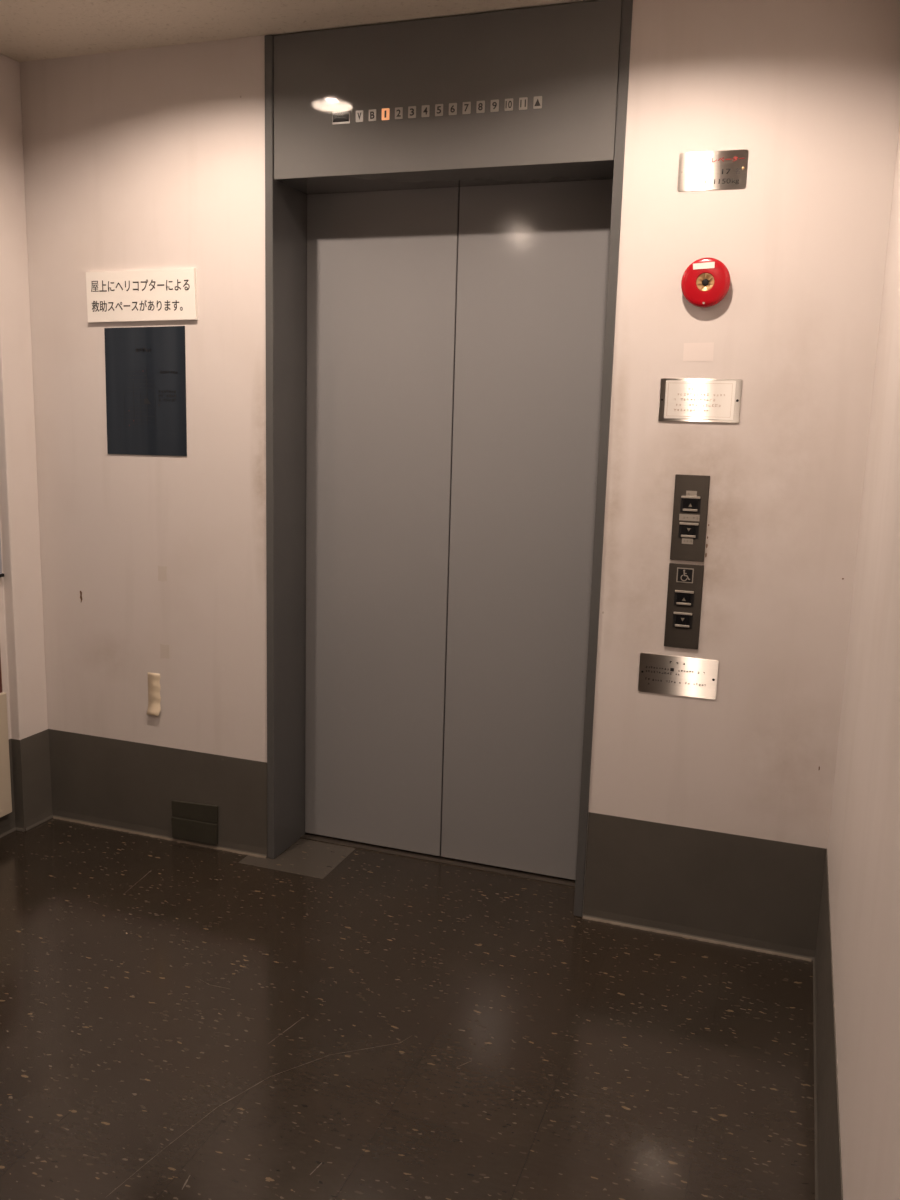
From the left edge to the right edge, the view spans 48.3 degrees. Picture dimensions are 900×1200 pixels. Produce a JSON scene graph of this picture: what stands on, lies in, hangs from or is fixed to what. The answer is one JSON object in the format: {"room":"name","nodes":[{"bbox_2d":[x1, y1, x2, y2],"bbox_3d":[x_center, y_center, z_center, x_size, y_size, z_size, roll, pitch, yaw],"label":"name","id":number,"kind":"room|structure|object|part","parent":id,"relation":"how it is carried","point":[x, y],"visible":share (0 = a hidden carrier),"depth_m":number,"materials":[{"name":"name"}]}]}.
{"room":"elevator lobby","nodes":[
{"label":"elevator lobby","id":0,"kind":"room"},
{"bbox_2d":[0,54,47,739],"bbox_3d":[-2.616,0.064,0.229,0.233,2.490,6.800,5,11,19],"label":"wall","id":1,"kind":"structure","parent":0,"point":[22,647],"depth_m":3.27,"materials":[{"name":"white paint"}]},
{"bbox_2d":[0,539,3,576],"bbox_3d":[-1.556,-0.456,2.928,0.016,0.868,0.618,5,11,19],"label":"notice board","id":2,"kind":"object","parent":1,"relation":"attached to","point":[1,573],"visible":1,"depth_m":3.27,"materials":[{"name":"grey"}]},
{"bbox_2d":[0,648,11,817],"bbox_3d":[-1.584,0.440,3.054,0.026,0.658,0.626,5,11,19],"label":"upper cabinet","id":3,"kind":"object","parent":1,"relation":"attached to","point":[5,781],"visible":1,"depth_m":3.34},
{"bbox_3d":[-1.579,0.236,3.025,0.004,0.235,0.598,5,11,19],"label":"panel","id":4,"kind":"part","parent":3,"relation":"part of","materials":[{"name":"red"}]},
{"bbox_2d":[0,729,52,837],"bbox_3d":[-2.551,1.138,0.385,0.046,0.325,6.800,5,11,19],"label":"baseboard","id":5,"kind":"structure","parent":1,"relation":"attached to","point":[30,773],"depth_m":3.44,"materials":[{"name":"grey plastic"}]},
{"bbox_2d":[0,0,596,61],"bbox_3d":[-1.239,-1.068,-0.333,3.200,0.012,7.420,5,11,19],"label":"ceiling","id":6,"kind":"structure","parent":0,"point":[30,30],"depth_m":2.75,"materials":[{"name":"white paint"}]},
{"bbox_2d":[0,818,814,1199],"bbox_3d":[-1.312,1.448,0.114,3.200,0.120,7.420,5,11,19],"label":"floor","id":7,"kind":"structure","parent":0,"point":[316,1020],"depth_m":2.35,"materials":[{"name":"brown plastic"}]},
{"bbox_2d":[19,0,899,901],"bbox_3d":[-0.114,-0.381,3.142,3.000,2.490,0.421,5,11,19],"label":"wall","id":8,"kind":"structure","parent":0,"point":[153,158],"depth_m":2.73,"materials":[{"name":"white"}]},
{"bbox_2d":[86,268,197,322],"bbox_3d":[-0.959,-0.944,3.118,0.400,0.158,0.012,5,11,19],"label":"wall sign","id":9,"kind":"object","parent":8,"relation":"attached to","point":[156,294],"visible":1,"depth_m":3.11,"materials":[{"name":"white plastic"}]},
{"bbox_2d":[104,326,186,455],"bbox_3d":[-0.962,-0.658,3.171,0.299,0.400,0.004,5,11,19],"label":"poster","id":10,"kind":"object","parent":8,"relation":"attached to","point":[145,367],"visible":1,"depth_m":3.17,"materials":[{"name":"black paper"}]},
{"bbox_2d":[158,390,175,392],"bbox_3d":[-0.884,-0.652,3.143,0.064,0.009,0.001,5,11,19],"label":"print","id":11,"kind":"object","parent":10,"relation":"on","point":[159,391],"depth_m":3.14,"materials":[{"name":"black"}]},
{"bbox_2d":[160,370,177,373],"bbox_3d":[-0.877,-0.710,3.130,0.064,0.010,0.001,5,11,19],"label":"print","id":12,"kind":"object","parent":10,"relation":"attached to","point":[161,371],"depth_m":3.13,"materials":[{"name":"black"}]},
{"bbox_2d":[147,672,160,715],"bbox_3d":[-0.985,0.313,3.336,0.050,0.142,0.013,5,11,19],"label":"tape","id":13,"kind":"object","parent":8,"relation":"attached to","point":[154,698],"visible":1,"depth_m":3.34,"materials":[{"name":"beige"}]},
{"bbox_2d":[49,729,267,857],"bbox_3d":[-1.002,0.648,3.401,0.866,0.325,0.008,5,11,19],"label":"baseboard","id":14,"kind":"structure","parent":8,"relation":"attached to","point":[115,783],"depth_m":3.41,"materials":[{"name":"grey plastic"}]},
{"bbox_2d":[53,816,265,858],"bbox_3d":[-1.004,0.806,3.422,0.855,0.006,0.006,5,11,19],"label":"trim","id":15,"kind":"structure","parent":8,"relation":"attached to","point":[54,817],"depth_m":3.42,"materials":[{"name":"grey metal"}]},
{"bbox_2d":[158,566,166,581],"bbox_3d":[-0.932,-0.085,3.258,0.034,0.051,0.001,5,11,19],"label":"residue","id":16,"kind":"object","parent":8,"relation":"attached to","point":[162,570],"visible":1,"depth_m":3.26,"materials":[{"name":"beige"}]},
{"bbox_2d":[160,644,169,658],"bbox_3d":[-0.938,0.170,3.302,0.036,0.050,0.001,5,11,19],"label":"residue","id":17,"kind":"object","parent":8,"relation":"attached to","point":[164,653],"visible":1,"depth_m":3.30,"materials":[{"name":"beige"}]},
{"bbox_2d":[171,800,217,844],"bbox_3d":[-0.854,0.741,3.359,0.178,0.136,0.013,5,11,19],"label":"air vent","id":18,"kind":"object","parent":8,"relation":"attached to","point":[190,821],"visible":1,"depth_m":3.35,"materials":[{"name":"black metal"}]},
{"bbox_3d":[-0.852,0.705,3.355,0.178,0.062,0.008,5,11,19],"label":"plate","id":19,"kind":"part","parent":18,"relation":"part of","materials":[{"name":"black metal"}]},
{"bbox_3d":[-0.855,0.772,3.364,0.176,0.074,0.012,5,11,19],"label":"plate","id":20,"kind":"part","parent":18,"relation":"part of","materials":[{"name":"black metal"}]},
{"bbox_2d":[332,111,349,123],"bbox_3d":[-0.306,-1.354,2.819,0.052,0.032,0.004,5,11,19],"label":"display","id":21,"kind":"object","parent":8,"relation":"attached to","point":[340,117],"visible":1,"depth_m":2.82,"materials":[{"name":"grey"}]},
{"bbox_2d":[305,187,459,855],"bbox_3d":[-0.232,-0.230,3.224,0.498,2.141,0.035,5,11,19],"label":"elevator door","id":22,"kind":"structure","parent":8,"relation":"in","point":[382,266],"depth_m":3.19,"materials":[{"name":"grey metal"}]},
{"bbox_2d":[264,0,632,916],"bbox_3d":[-0.030,-0.355,3.015,1.046,2.488,0.242,5,11,19],"label":"door frame","id":23,"kind":"structure","parent":8,"relation":"attached to","point":[574,56],"depth_m":2.80,"materials":[{"name":"grey metal"}]},
{"bbox_3d":[-0.005,-1.385,2.818,0.990,0.386,0.204,5,11,19],"label":"header panel","id":24,"kind":"part","parent":23,"relation":"part of","materials":[{"name":"grey metal"}]},
{"bbox_2d":[356,96,541,121],"bbox_3d":[-0.011,-1.327,2.719,0.534,0.030,0.003,5,11,19],"label":"indicator","id":25,"kind":"object","parent":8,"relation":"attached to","point":[480,108],"visible":1,"depth_m":2.71,"materials":[{"name":"grey plastic"}]},
{"bbox_2d":[356,110,362,121],"bbox_3d":[-0.252,-1.349,2.801,0.022,0.030,0.002,5,11,19],"label":"lamp","id":26,"kind":"object","parent":25,"relation":"attached to","point":[359,114],"depth_m":2.80,"materials":[{"name":"black"}]},
{"bbox_2d":[369,109,375,120],"bbox_3d":[-0.215,-1.345,2.788,0.022,0.030,0.002,5,11,19],"label":"lamp","id":27,"kind":"object","parent":25,"relation":"attached to","point":[372,113],"depth_m":2.79,"materials":[{"name":"black"}]},
{"bbox_2d":[382,108,389,119],"bbox_3d":[-0.178,-1.342,2.776,0.022,0.030,0.002,5,11,19],"label":"lamp","id":28,"kind":"object","parent":25,"relation":"attached to","point":[385,112],"depth_m":2.77,"materials":[{"name":"orange plastic"}]},
{"bbox_2d":[395,107,402,118],"bbox_3d":[-0.141,-1.339,2.763,0.022,0.030,0.002,5,11,19],"label":"lamp","id":29,"kind":"object","parent":25,"relation":"attached to","point":[399,110],"depth_m":2.76,"materials":[{"name":"black plastic"}]},
{"bbox_2d":[408,106,415,117],"bbox_3d":[-0.104,-1.335,2.751,0.022,0.030,0.002,5,11,19],"label":"lamp","id":30,"kind":"object","parent":25,"relation":"attached to","point":[411,109],"depth_m":2.75,"materials":[{"name":"black"}]},
{"bbox_2d":[421,105,429,116],"bbox_3d":[-0.067,-1.332,2.738,0.022,0.030,0.002,5,11,19],"label":"lamp","id":31,"kind":"object","parent":25,"relation":"attached to","point":[425,108],"depth_m":2.74,"materials":[{"name":"black"}]},
{"bbox_2d":[435,104,442,115],"bbox_3d":[-0.030,-1.329,2.725,0.022,0.030,0.002,5,11,19],"label":"lamp","id":32,"kind":"object","parent":25,"relation":"attached to","point":[438,107],"depth_m":2.72,"materials":[{"name":"black"}]},
{"bbox_2d":[449,103,456,114],"bbox_3d":[0.007,-1.326,2.712,0.022,0.030,0.002,5,11,19],"label":"lamp","id":33,"kind":"object","parent":25,"relation":"attached to","point":[452,106],"depth_m":2.71,"materials":[{"name":"black"}]},
{"bbox_2d":[462,102,470,113],"bbox_3d":[0.045,-1.322,2.700,0.022,0.030,0.002,5,11,19],"label":"lamp","id":34,"kind":"object","parent":25,"relation":"attached to","point":[466,109],"depth_m":2.70,"materials":[{"name":"black"}]},
{"bbox_2d":[476,101,484,112],"bbox_3d":[0.082,-1.319,2.687,0.022,0.030,0.002,5,11,19],"label":"lamp","id":35,"kind":"object","parent":25,"relation":"attached to","point":[480,108],"depth_m":2.69,"materials":[{"name":"black"}]},
{"bbox_2d":[490,99,498,111],"bbox_3d":[0.119,-1.316,2.674,0.022,0.030,0.002,5,11,19],"label":"lamp","id":36,"kind":"object","parent":25,"relation":"attached to","point":[494,107],"depth_m":2.67,"materials":[{"name":"black"}]},
{"bbox_2d":[505,98,512,110],"bbox_3d":[0.156,-1.312,2.662,0.022,0.030,0.002,5,11,19],"label":"lamp","id":37,"kind":"object","parent":25,"relation":"attached to","point":[508,102],"depth_m":2.66,"materials":[{"name":"black"}]},
{"bbox_2d":[519,97,527,109],"bbox_3d":[0.193,-1.309,2.649,0.022,0.030,0.002,5,11,19],"label":"lamp","id":38,"kind":"object","parent":25,"relation":"attached to","point":[523,101],"depth_m":2.65,"materials":[{"name":"black"}]},
{"bbox_2d":[533,96,541,108],"bbox_3d":[0.230,-1.306,2.636,0.022,0.030,0.002,5,11,19],"label":"lamp","id":39,"kind":"object","parent":25,"relation":"attached to","point":[537,103],"depth_m":2.64,"materials":[{"name":"black"}]},
{"bbox_2d":[441,179,612,879],"bbox_3d":[0.237,-0.189,3.064,0.494,2.141,0.035,5,11,19],"label":"elevator door","id":40,"kind":"structure","parent":8,"relation":"in","point":[533,258],"depth_m":3.04,"materials":[{"name":"grey metal"}]},
{"bbox_2d":[638,653,718,699],"bbox_3d":[0.623,0.208,2.751,0.211,0.109,0.004,5,11,19],"label":"plate","id":41,"kind":"object","parent":8,"relation":"attached to","point":[662,674],"visible":1,"depth_m":2.75,"materials":[{"name":"silver metal"}]},
{"bbox_2d":[664,563,703,648],"bbox_3d":[0.631,0.017,2.713,0.091,0.229,0.008,5,11,19],"label":"panel","id":42,"kind":"object","parent":8,"relation":"attached to","point":[685,581],"visible":1,"depth_m":2.71,"materials":[{"name":"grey metal"}]},
{"bbox_2d":[670,474,709,561],"bbox_3d":[0.637,-0.218,2.672,0.089,0.228,0.008,5,11,19],"label":"panel","id":43,"kind":"object","parent":8,"relation":"attached to","point":[691,492],"visible":1,"depth_m":2.67,"materials":[{"name":"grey metal"}]},
{"bbox_2d":[582,916,811,961],"bbox_3d":[0.688,0.957,2.844,0.634,0.006,0.006,5,11,19],"label":"trim","id":44,"kind":"structure","parent":8,"relation":"attached to","point":[584,917],"depth_m":2.84,"materials":[{"name":"grey metal"}]},
{"bbox_2d":[683,342,713,360],"bbox_3d":[0.644,-0.643,2.603,0.077,0.047,0.001,5,11,19],"label":"sticker","id":45,"kind":"object","parent":8,"relation":"attached to","point":[692,351],"visible":1,"depth_m":2.60,"materials":[{"name":"white paper"}]},
{"bbox_2d":[658,378,741,422],"bbox_3d":[0.650,-0.520,2.619,0.207,0.110,0.005,5,11,19],"label":"plate","id":46,"kind":"object","parent":8,"relation":"attached to","point":[682,400],"visible":1,"depth_m":2.62,"materials":[{"name":"silver metal"}]},
{"bbox_2d":[674,409,707,411],"bbox_3d":[0.630,-0.496,2.627,0.088,0.007,0.001,5,11,19],"label":"print","id":47,"kind":"object","parent":46,"relation":"on","point":[675,410],"depth_m":2.63,"materials":[{"name":"beige"}]},
{"bbox_2d":[582,812,825,960],"bbox_3d":[0.699,0.800,2.820,0.647,0.325,0.008,5,11,19],"label":"baseboard","id":48,"kind":"structure","parent":8,"relation":"attached to","point":[758,893],"depth_m":2.81,"materials":[{"name":"grey plastic"}]},
{"bbox_2d":[681,257,730,307],"bbox_3d":[0.651,-0.807,2.556,0.122,0.122,0.032,5,11,19],"label":"bell","id":49,"kind":"object","parent":8,"relation":"attached to","point":[705,282],"visible":1,"depth_m":2.54,"materials":[{"name":"red metal"}]},
{"bbox_2d":[677,149,747,190],"bbox_3d":[0.659,-1.079,2.523,0.168,0.092,0.004,5,11,19],"label":"plate","id":50,"kind":"object","parent":8,"relation":"attached to","point":[727,169],"visible":1,"depth_m":2.52,"materials":[{"name":"silver metal"}]},
{"bbox_2d":[827,123,899,1199],"bbox_3d":[0.006,0.298,-0.666,0.206,2.490,6.800,5,11,19],"label":"wall","id":51,"kind":"structure","parent":0,"point":[863,847],"depth_m":1.61,"materials":[{"name":"white paint"}]},
{"bbox_2d":[813,849,842,1199],"bbox_3d":[-0.125,1.355,-0.443,0.008,0.325,6.800,5,11,19],"label":"baseboard","id":52,"kind":"structure","parent":51,"relation":"attached to","point":[828,1163],"depth_m":2.01,"materials":[{"name":"grey plastic"}]}
]}

